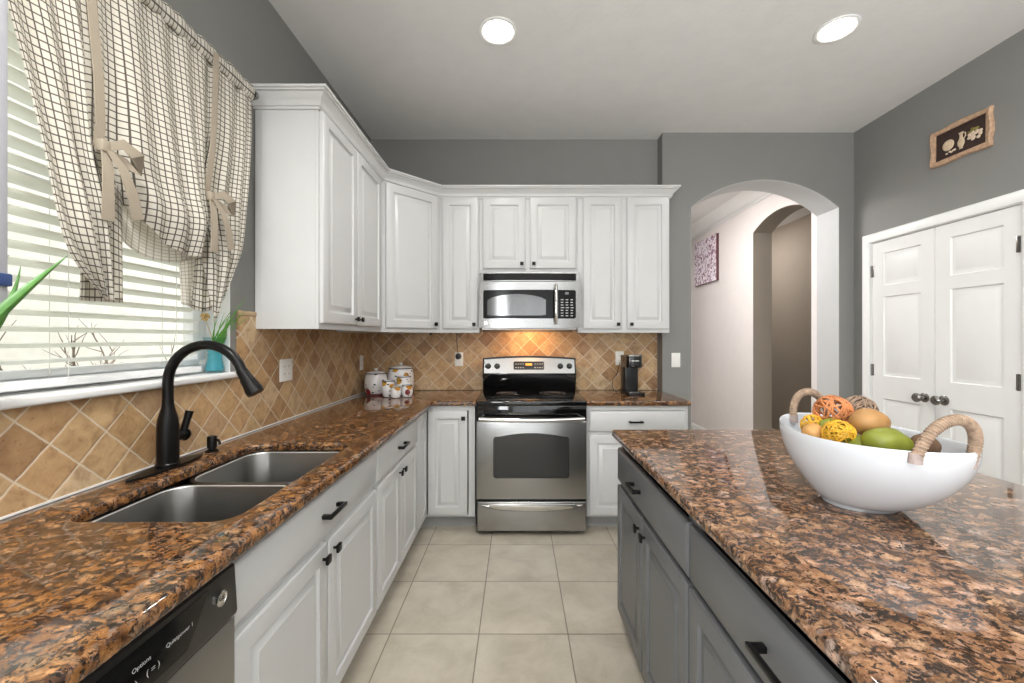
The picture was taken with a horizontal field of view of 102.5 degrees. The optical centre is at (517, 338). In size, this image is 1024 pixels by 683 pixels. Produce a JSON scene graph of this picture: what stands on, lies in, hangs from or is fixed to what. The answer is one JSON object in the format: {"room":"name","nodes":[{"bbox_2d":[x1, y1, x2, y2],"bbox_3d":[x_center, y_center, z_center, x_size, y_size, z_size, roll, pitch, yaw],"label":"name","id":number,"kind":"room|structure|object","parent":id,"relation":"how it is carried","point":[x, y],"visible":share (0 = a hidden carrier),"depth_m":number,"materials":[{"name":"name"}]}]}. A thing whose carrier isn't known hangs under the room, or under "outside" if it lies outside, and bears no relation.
{"room":"kitchen","nodes":[
{"label":"kitchen","id":0,"kind":"room"},
{"bbox_2d":[0,318,175,370],"bbox_3d":[-2.337,0.586,2.240,0.410,1.545,1.373,0,0,0],"label":"bare shrub","id":1,"kind":"object","parent":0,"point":[75,339],"visible":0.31,"depth_m":2.21,"materials":[{"name":"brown plant"}]},
{"bbox_2d":[0,46,182,369],"bbox_3d":[-3.200,-0.345,3.000,0.200,3.400,12.000,0,0,0],"label":"wall","id":2,"kind":"structure","parent":0,"point":[9,337],"depth_m":2.80,"materials":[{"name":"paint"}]},
{"bbox_2d":[0,0,370,520],"bbox_3d":[-1.350,-0.172,-0.273,0.200,3.055,7.855,0,0,0],"label":"wall","id":3,"kind":"structure","parent":0,"point":[251,35],"depth_m":1.92,"materials":[{"name":"grey paint"}]},
{"bbox_2d":[0,167,237,409],"bbox_3d":[-1.334,-0.448,1.145,0.232,1.235,1.350,0,0,0],"label":"window","id":4,"kind":"structure","parent":3,"relation":"in","point":[12,400],"depth_m":1.32,"materials":[{"name":"white plastic"}]},
{"bbox_2d":[0,8,201,392],"bbox_3d":[-1.302,-0.477,1.097,0.060,1.220,1.131,0,0,0],"label":"window blind","id":5,"kind":"object","parent":4,"relation":"attached to","point":[16,76],"visible":0.4,"depth_m":1.14,"materials":[{"name":"white plastic"}]},
{"bbox_2d":[203,338,226,372],"bbox_3d":[-1.280,0.069,1.738,0.084,0.150,0.084,0,0,0],"label":"glass vase","id":6,"kind":"object","parent":4,"relation":"on","point":[214,361],"visible":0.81,"depth_m":1.72,"materials":[{"name":"teal glass"}]},
{"bbox_2d":[200,298,246,343],"bbox_3d":[-1.250,-0.056,1.759,0.183,0.247,0.102,0,0,-43],"label":"stalks","id":7,"kind":"object","parent":6,"relation":"in","point":[221,337],"visible":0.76,"depth_m":1.75,"materials":[{"name":"green plant"}]},
{"bbox_2d":[0,315,370,516],"bbox_3d":[-1.246,0.165,1.448,0.008,0.540,4.096,0,0,0],"label":"tiled wall","id":8,"kind":"structure","parent":3,"relation":"attached to","point":[51,451],"depth_m":1.40,"materials":[{"name":"tile"}]},
{"bbox_2d":[0,392,363,519],"bbox_3d":[-1.241,0.432,1.447,0.002,0.006,4.094,0,0,0],"label":"trim","id":9,"kind":"structure","parent":8,"relation":"attached to","point":[130,473],"depth_m":1.28,"materials":[{"name":"white paint"}]},
{"bbox_2d":[237,310,256,316],"bbox_3d":[-1.244,-0.116,1.891,0.012,0.022,0.131,0,0,0],"label":"trim","id":10,"kind":"structure","parent":8,"relation":"attached to","point":[244,313],"depth_m":1.88,"materials":[{"name":"stone"}]},
{"bbox_2d":[279,358,291,381],"bbox_3d":[-1.238,0.167,2.200,0.007,0.118,0.118,0,0,0],"label":"wall outlet","id":11,"kind":"object","parent":8,"relation":"attached to","point":[285,365],"visible":1,"depth_m":2.19,"materials":[{"name":"white plastic"}]},
{"bbox_2d":[360,355,362,369],"bbox_3d":[-1.238,0.190,3.265,0.007,0.115,0.068,0,0,0],"label":"wall outlet","id":12,"kind":"object","parent":8,"relation":"attached to","point":[361,356],"visible":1,"depth_m":3.26,"materials":[{"name":"white plastic"}]},
{"bbox_2d":[253,91,258,99],"bbox_3d":[-1.199,-1.080,1.315,0.100,0.038,1.050,0,0,0],"label":"curtain rod","id":13,"kind":"object","parent":3,"relation":"attached to","point":[256,96],"visible":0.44,"depth_m":1.82,"materials":[{"name":"silver metal"}]},
{"bbox_2d":[8,0,254,321],"bbox_3d":[-1.140,-0.594,1.328,0.110,1.056,0.945,0,0,0],"label":"curtain","id":14,"kind":"object","parent":13,"relation":"hanging from","point":[145,128],"visible":1,"depth_m":1.24,"materials":[{"name":"fabric"}]},
{"bbox_2d":[255,110,380,331],"bbox_3d":[-1.073,-0.577,2.397,0.344,1.060,0.896,0,0,0],"label":"upper cabinet","id":15,"kind":"object","parent":3,"relation":"attached to","point":[318,200],"visible":0.98,"depth_m":1.95,"materials":[{"name":"white paint"}]},
{"bbox_2d":[252,84,680,199],"bbox_3d":[-0.147,-1.129,2.884,2.911,0.084,0.986,0,0,-30],"label":"trim","id":16,"kind":"structure","parent":15,"relation":"attached to","point":[320,97],"depth_m":2.88,"materials":[{"name":"white paint"}]},
{"bbox_2d":[351,182,439,332],"bbox_3d":[-0.926,-0.577,3.170,0.646,1.060,0.648,0,0,0],"label":"upper cabinet","id":17,"kind":"object","parent":3,"relation":"attached to","point":[410,219],"visible":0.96,"depth_m":2.98,"materials":[{"name":"white paint"}]},
{"bbox_2d":[371,139,657,389],"bbox_3d":[-0.028,-0.172,3.580,2.445,3.055,0.150,0,0,0],"label":"wall","id":18,"kind":"structure","parent":0,"point":[440,161],"depth_m":3.50,"materials":[{"name":"grey paint"}]},
{"bbox_2d":[440,198,482,332],"bbox_3d":[-0.449,-0.577,3.319,0.305,1.060,0.346,0,0,0],"label":"upper cabinet","id":19,"kind":"object","parent":18,"relation":"attached to","point":[459,217],"visible":0.93,"depth_m":3.17,"materials":[{"name":"white paint"}]},
{"bbox_2d":[372,332,656,389],"bbox_3d":[-0.027,0.349,3.501,2.430,0.812,0.008,0,0,0],"label":"tiled wall","id":20,"kind":"structure","parent":18,"relation":"attached to","point":[431,357],"depth_m":3.50,"materials":[{"name":"tile"}]},
{"bbox_2d":[455,333,461,358],"bbox_3d":[-0.500,0.061,3.470,0.054,0.227,0.036,0,0,0],"label":"plug","id":21,"kind":"object","parent":20,"relation":"attached to","point":[458,355],"visible":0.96,"depth_m":3.46,"materials":[{"name":"black plastic"}]},
{"bbox_2d":[455,352,462,365],"bbox_3d":[-0.497,0.173,3.493,0.070,0.118,0.007,0,0,0],"label":"wall outlet","id":22,"kind":"object","parent":20,"relation":"attached to","point":[458,362],"visible":0.76,"depth_m":3.49,"materials":[{"name":"white plastic"}]},
{"bbox_2d":[615,351,623,364],"bbox_3d":[0.868,0.165,3.493,0.070,0.118,0.007,0,0,0],"label":"wall outlet","id":23,"kind":"object","parent":20,"relation":"attached to","point":[618,354],"visible":0.77,"depth_m":3.49,"materials":[{"name":"white plastic"}]},
{"bbox_2d":[480,198,576,272],"bbox_3d":[0.086,-0.807,3.319,0.760,0.600,0.346,0,0,0],"label":"upper cabinet","id":24,"kind":"object","parent":18,"relation":"attached to","point":[517,234],"visible":0.91,"depth_m":3.17,"materials":[{"name":"white paint"}]},
{"bbox_2d":[479,272,579,330],"bbox_3d":[0.090,-0.285,3.255,0.757,0.430,0.474,0,0,0],"label":"microwave","id":25,"kind":"object","parent":24,"relation":"attached to","point":[508,301],"visible":1,"depth_m":3.07,"materials":[{"name":"metal"}]},
{"bbox_2d":[573,198,668,332],"bbox_3d":[0.823,-0.577,3.319,0.711,1.060,0.346,0,0,0],"label":"upper cabinet","id":26,"kind":"object","parent":18,"relation":"attached to","point":[623,244],"visible":0.94,"depth_m":3.17,"materials":[{"name":"white paint"}]},
{"bbox_2d":[341,428,774,682],"bbox_3d":[0.050,1.415,1.350,11.100,0.120,13.700,0,0,0],"label":"floor","id":27,"kind":"structure","parent":0,"point":[464,604],"depth_m":2.04,"materials":[{"name":"tile"}]},
{"bbox_2d":[79,562,236,682],"bbox_3d":[-0.909,0.920,0.611,0.584,0.866,0.591,0,0,0],"label":"dishwasher","id":28,"kind":"object","parent":27,"relation":"on","point":[194,642],"visible":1,"depth_m":0.78,"materials":[{"name":"black plastic"}]},
{"bbox_2d":[162,451,375,682],"bbox_3d":[-0.920,0.912,1.388,0.640,0.884,0.943,0,0,0],"label":"base cabinet","id":29,"kind":"object","parent":27,"relation":"on","point":[306,591],"visible":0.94,"depth_m":1.28,"materials":[{"name":"white paint"}]},
{"bbox_2d":[373,419,416,609],"bbox_3d":[-0.920,0.912,2.241,0.640,0.884,0.757,0,0,0],"label":"base cabinet","id":30,"kind":"object","parent":27,"relation":"on","point":[395,486],"visible":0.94,"depth_m":2.14,"materials":[{"name":"white paint"}]},
{"bbox_2d":[415,405,476,531],"bbox_3d":[-0.770,0.912,3.056,0.940,0.884,0.868,0,0,0],"label":"base cabinet","id":31,"kind":"object","parent":27,"relation":"on","point":[446,435],"visible":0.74,"depth_m":2.88,"materials":[{"name":"white paint"}]},
{"bbox_2d":[0,390,482,682],"bbox_3d":[-0.765,0.452,1.458,0.953,0.034,4.077,0,0,0],"label":"countertop","id":32,"kind":"structure","parent":31,"relation":"on","point":[75,592],"depth_m":0.86,"materials":[{"name":"brown stone"}]},
{"bbox_2d":[125,340,263,482],"bbox_3d":[-1.036,0.220,1.385,0.353,0.429,0.300,0,0,0],"label":"kitchen faucet","id":33,"kind":"object","parent":32,"relation":"on","point":[169,433],"visible":1,"depth_m":1.37,"materials":[{"name":"black metal"}]},
{"bbox_2d":[205,435,220,452],"bbox_3d":[-1.168,0.405,1.585,0.064,0.060,0.044,0,0,0],"label":"soap dispenser","id":34,"kind":"object","parent":32,"relation":"on","point":[212,440],"visible":1,"depth_m":1.57,"materials":[{"name":"black metal"}]},
{"bbox_2d":[86,451,340,521],"bbox_3d":[-0.894,0.576,1.346,0.434,0.213,0.758,0,0,0],"label":"sink","id":35,"kind":"object","parent":32,"relation":"in","point":[227,490],"visible":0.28,"depth_m":1.32,"materials":[{"name":"metal"}]},
{"bbox_2d":[364,368,386,394],"bbox_3d":[-1.110,0.333,3.225,0.176,0.203,0.176,0,0,0],"label":"canister","id":36,"kind":"object","parent":32,"relation":"on","point":[373,379],"visible":0.9,"depth_m":3.15,"materials":[{"name":"ceramic"}]},
{"bbox_2d":[381,380,394,396],"bbox_3d":[-0.972,0.374,3.092,0.100,0.120,0.100,0,0,0],"label":"ceramic cup","id":37,"kind":"object","parent":32,"relation":"on","point":[386,384],"visible":0.88,"depth_m":3.05,"materials":[{"name":"white ceramic"}]},
{"bbox_2d":[390,386,400,397],"bbox_3d":[-0.898,0.393,3.028,0.078,0.082,0.078,0,0,0],"label":"ceramic cup","id":38,"kind":"object","parent":32,"relation":"on","point":[395,392],"visible":1,"depth_m":3.00,"materials":[{"name":"white ceramic"}]},
{"bbox_2d":[387,363,413,387],"bbox_3d":[-0.955,0.314,3.366,0.216,0.240,0.216,0,0,0],"label":"canister","id":39,"kind":"object","parent":32,"relation":"on","point":[398,370],"visible":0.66,"depth_m":3.29,"materials":[{"name":"ceramic"}]},
{"bbox_2d":[396,376,410,394],"bbox_3d":[-0.884,0.363,3.195,0.116,0.142,0.115,0,0,0],"label":"ceramic cup","id":40,"kind":"object","parent":32,"relation":"on","point":[401,380],"visible":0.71,"depth_m":3.15,"materials":[{"name":"white ceramic"}]},
{"bbox_2d":[401,384,412,396],"bbox_3d":[-0.826,0.390,3.077,0.084,0.088,0.086,0,0,0],"label":"ceramic cup","id":41,"kind":"object","parent":32,"relation":"on","point":[407,390],"visible":1,"depth_m":3.05,"materials":[{"name":"white ceramic"}]},
{"bbox_2d":[476,356,586,530],"bbox_3d":[0.097,0.748,3.092,0.765,1.213,0.688,0,0,0],"label":"electric range","id":42,"kind":"object","parent":27,"relation":"on","point":[531,424],"visible":1,"depth_m":2.82,"materials":[{"name":"silver metal"}]},
{"bbox_2d":[476,391,586,404],"bbox_3d":[0.097,0.444,3.111,0.765,0.031,0.569,0,0,0],"label":"cooktop","id":43,"kind":"object","parent":42,"relation":"in","point":[486,397],"depth_m":2.95,"materials":[{"name":"black glass"}]},
{"bbox_2d":[586,405,687,525],"bbox_3d":[0.845,0.912,3.115,0.714,0.884,0.540,0,0,0],"label":"base cabinet","id":44,"kind":"object","parent":27,"relation":"on","point":[602,447],"visible":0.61,"depth_m":2.88,"materials":[{"name":"white paint"}]},
{"bbox_2d":[576,390,690,405],"bbox_3d":[0.847,0.452,3.182,0.730,0.034,0.628,0,0,0],"label":"countertop","id":45,"kind":"structure","parent":44,"relation":"on","point":[593,397],"depth_m":2.95,"materials":[{"name":"brown stone"}]},
{"bbox_2d":[612,354,644,395],"bbox_3d":[0.872,0.278,3.303,0.215,0.312,0.356,0,0,0],"label":"coffee maker","id":46,"kind":"object","parent":45,"relation":"on","point":[630,363],"visible":1,"depth_m":3.24,"materials":[{"name":"black plastic"}]},
{"bbox_2d":[618,445,694,682],"bbox_3d":[0.934,0.912,1.556,0.984,0.884,0.810,0,0,0],"label":"base cabinet","id":47,"kind":"object","parent":27,"relation":"on","point":[654,582],"visible":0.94,"depth_m":1.45,"materials":[{"name":"grey paint"}]},
{"bbox_2d":[612,430,1023,682],"bbox_3d":[0.979,0.452,0.814,1.053,0.034,2.328,0,0,0],"label":"countertop","id":48,"kind":"structure","parent":47,"relation":"on","point":[934,593],"depth_m":0.83,"materials":[{"name":"brown stone"}]},
{"bbox_2d":[779,388,983,513],"bbox_3d":[0.908,0.295,1.078,0.342,0.278,0.486,0,0,0],"label":"serving bowl","id":49,"kind":"object","parent":48,"relation":"on","point":[859,478],"visible":0.94,"depth_m":0.93,"materials":[{"name":"white ceramic"}]},
{"bbox_2d":[800,414,822,429],"bbox_3d":[0.826,0.242,1.150,0.060,0.061,0.060,0,0,0],"label":"ball","id":50,"kind":"object","parent":49,"relation":"in","point":[807,417],"visible":0.44,"depth_m":1.14,"materials":[{"name":"yellow wicker"}]},
{"bbox_2d":[801,423,826,437],"bbox_3d":[0.799,0.255,1.105,0.066,0.054,0.058,0,0,0],"label":"fruit","id":51,"kind":"object","parent":49,"relation":"in","point":[812,429],"visible":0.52,"depth_m":1.09,"materials":[{"name":"orange food"}]},
{"bbox_2d":[816,418,842,438],"bbox_3d":[0.850,0.245,1.120,0.065,0.058,0.062,0,0,0],"label":"pear","id":52,"kind":"object","parent":49,"relation":"in","point":[821,423],"visible":0.3,"depth_m":1.11,"materials":[{"name":"green food"}]},
{"bbox_2d":[812,395,853,422],"bbox_3d":[0.890,0.206,1.160,0.094,0.097,0.094,0,0,0],"label":"ball","id":53,"kind":"object","parent":49,"relation":"in","point":[833,400],"visible":0.62,"depth_m":1.14,"materials":[{"name":"orange wicker"}]},
{"bbox_2d":[821,419,856,442],"bbox_3d":[0.824,0.245,1.054,0.074,0.077,0.074,0,0,0],"label":"ball","id":54,"kind":"object","parent":49,"relation":"in","point":[836,423],"visible":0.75,"depth_m":1.04,"materials":[{"name":"yellow wicker"}]},
{"bbox_2d":[842,435,861,445],"bbox_3d":[0.852,0.273,1.028,0.070,0.062,0.073,0,0,-21],"label":"pear","id":55,"kind":"object","parent":49,"relation":"in","point":[857,440],"visible":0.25,"depth_m":1.02,"materials":[{"name":"green food"}]},
{"bbox_2d":[839,395,878,417],"bbox_3d":[0.968,0.205,1.165,0.089,0.089,0.088,0,0,0],"label":"ball","id":56,"kind":"object","parent":49,"relation":"in","point":[862,401],"visible":0.35,"depth_m":1.15,"materials":[{"name":"beige wicker"}]},
{"bbox_2d":[861,427,913,450],"bbox_3d":[0.891,0.250,0.985,0.124,0.075,0.084,0,0,0],"label":"mango","id":57,"kind":"object","parent":49,"relation":"in","point":[883,437],"visible":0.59,"depth_m":0.96,"materials":[{"name":"green food"}]},
{"bbox_3d":[0.925,0.324,1.085,0.123,0.107,0.129,0,0,0],"label":"gourd","id":58,"kind":"object","parent":49,"relation":"in","visible":0},
{"bbox_2d":[848,408,890,434],"bbox_3d":[0.912,0.217,1.061,0.104,0.077,0.084,0,0,0],"label":"mango","id":59,"kind":"object","parent":58,"relation":"on","point":[862,420],"visible":0.7,"depth_m":1.03,"materials":[{"name":"orange food"}]},
{"bbox_3d":[0.975,0.319,0.987,0.066,0.065,0.074,0,0,0],"label":"gourd","id":60,"kind":"object","parent":49,"relation":"in","visible":0},
{"bbox_2d":[910,434,941,452],"bbox_3d":[0.956,0.253,0.965,0.067,0.057,0.064,0,0,0],"label":"fruit","id":61,"kind":"object","parent":60,"relation":"on","point":[935,447],"visible":0.16,"depth_m":0.94,"materials":[{"name":"brown food"}]},
{"bbox_2d":[690,521,852,682],"bbox_3d":[0.934,0.912,0.770,0.984,0.884,0.759,0,0,0],"label":"base cabinet","id":62,"kind":"object","parent":27,"relation":"on","point":[739,634],"visible":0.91,"depth_m":0.91,"materials":[{"name":"grey paint"}]},
{"bbox_2d":[269,0,1023,138],"bbox_3d":[0.762,-1.760,-0.270,4.425,0.120,7.860,0,0,0],"label":"ceiling","id":63,"kind":"structure","parent":0,"point":[404,69],"depth_m":2.51,"materials":[{"name":"paint"}]},
{"bbox_2d":[0,0,11,302],"bbox_3d":[-1.125,-0.812,0.816,0.132,1.774,0.186,0,0,0],"label":"hanging planter","id":64,"kind":"object","parent":63,"relation":"hanging from","point":[5,278],"visible":1,"depth_m":0.90,"materials":[{"name":"blue glazed ceramic"},{"name":"satin nickel"}]},
{"bbox_2d":[0,255,66,328],"bbox_3d":[-1.109,-0.103,0.831,0.065,0.375,0.362,0,0,-11],"label":"aloe plant","id":65,"kind":"object","parent":64,"relation":"in","point":[15,297],"visible":1,"depth_m":0.92,"materials":[{"name":"green plant"}]},
{"bbox_2d":[479,16,516,45],"bbox_3d":[-0.108,-1.696,2.270,0.211,0.008,0.211,0,0,0],"label":"recessed light","id":66,"kind":"object","parent":63,"relation":"in","point":[495,30],"visible":1,"depth_m":2.26,"materials":[{"name":"white paint"}]},
{"bbox_2d":[813,14,861,43],"bbox_3d":[1.753,-1.696,2.255,0.211,0.008,0.211,0,0,0],"label":"recessed light","id":67,"kind":"object","parent":63,"relation":"in","point":[838,28],"visible":1,"depth_m":2.25,"materials":[{"name":"white paint"}]},
{"bbox_2d":[691,191,810,227],"bbox_3d":[2.700,-1.730,5.930,3.400,0.170,4.540,0,0,0],"label":"ceiling","id":68,"kind":"structure","parent":0,"point":[705,207],"depth_m":5.23,"materials":[{"name":"paint"}]},
{"bbox_2d":[691,194,816,429],"bbox_3d":[2.765,-0.145,5.918,0.210,3.000,4.564,0,0,0],"label":"wall","id":69,"kind":"structure","parent":0,"point":[722,309],"depth_m":5.16,"materials":[{"name":"white paint"}]},
{"bbox_2d":[691,422,706,429],"bbox_3d":[2.652,1.315,6.322,0.014,0.080,3.354,0,0,0],"label":"baseboard","id":70,"kind":"structure","parent":69,"relation":"attached to","point":[694,426],"depth_m":6.08,"materials":[{"name":"white paint"}]},
{"bbox_2d":[695,233,718,286],"bbox_3d":[2.640,-1.085,5.755,0.037,0.624,0.660,0,0,0],"label":"print","id":71,"kind":"object","parent":69,"relation":"attached to","point":[706,250],"visible":1,"depth_m":5.67},
{"bbox_2d":[691,191,771,239],"bbox_3d":[2.584,-1.577,5.819,0.150,0.135,4.359,0,0,0],"label":"trim","id":72,"kind":"structure","parent":69,"relation":"attached to","point":[743,200],"depth_m":5.05,"materials":[{"name":"white paint"}]},
{"bbox_2d":[753,204,803,429],"bbox_3d":[2.765,0.017,4.181,0.210,2.674,0.922,0,0,0],"label":"archway","id":73,"kind":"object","parent":69,"relation":"attached to","point":[762,236],"depth_m":4.64,"materials":[{"name":"beige paint"}]},
{"bbox_2d":[658,133,853,429],"bbox_3d":[1.985,-0.172,3.513,1.580,3.055,0.245,0,0,0],"label":"wall","id":74,"kind":"structure","parent":0,"point":[703,164],"depth_m":3.39,"materials":[{"name":"grey paint"}]},
{"bbox_2d":[671,353,679,366],"bbox_3d":[1.305,0.175,3.385,0.072,0.118,0.008,0,0,0],"label":"light switch","id":75,"kind":"object","parent":74,"relation":"attached to","point":[675,357],"visible":1,"depth_m":3.38,"materials":[{"name":"white plastic"}]},
{"bbox_2d":[691,180,838,414],"bbox_3d":[2.042,0.021,3.514,1.221,2.668,0.245,0,0,0],"label":"archway","id":76,"kind":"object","parent":74,"relation":"attached to","point":[826,211],"depth_m":3.51,"materials":[{"name":"paint"}]},
{"bbox_2d":[772,214,810,429],"bbox_3d":[3.925,-0.145,5.600,0.150,3.000,5.200,0,0,0],"label":"wall","id":77,"kind":"structure","parent":0,"point":[791,242],"depth_m":5.80,"materials":[{"name":"paint"}]},
{"bbox_2d":[854,29,1023,408],"bbox_3d":[2.850,-0.172,-0.270,0.150,3.055,7.860,0,0,0],"label":"wall","id":78,"kind":"structure","parent":0,"point":[895,184],"depth_m":2.75,"materials":[{"name":"grey paint"}]},
{"bbox_2d":[871,227,934,431],"bbox_3d":[2.763,0.302,2.986,0.105,2.090,0.488,0,0,0],"label":"door","id":79,"kind":"structure","parent":78,"relation":"in","point":[903,268],"depth_m":2.95,"materials":[{"name":"white paint"}]},
{"bbox_2d":[862,189,1023,485],"bbox_3d":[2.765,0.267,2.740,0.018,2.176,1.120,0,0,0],"label":"trim","id":80,"kind":"structure","parent":78,"relation":"attached to","point":[1015,197],"depth_m":2.94,"materials":[{"name":"white paint"}]},
{"bbox_2d":[930,105,994,168],"bbox_3d":[2.762,-1.247,2.567,0.024,0.241,0.362,0,0,0],"label":"framed picture","id":81,"kind":"object","parent":78,"relation":"attached to","point":[972,133],"visible":1,"depth_m":2.55,"materials":[{"name":"brown wood"}]},
{"bbox_2d":[930,204,1022,485],"bbox_3d":[2.763,0.302,2.498,0.105,2.090,0.480,0,0,0],"label":"door","id":82,"kind":"structure","parent":78,"relation":"in","point":[979,259],"depth_m":2.45,"materials":[{"name":"white paint"}]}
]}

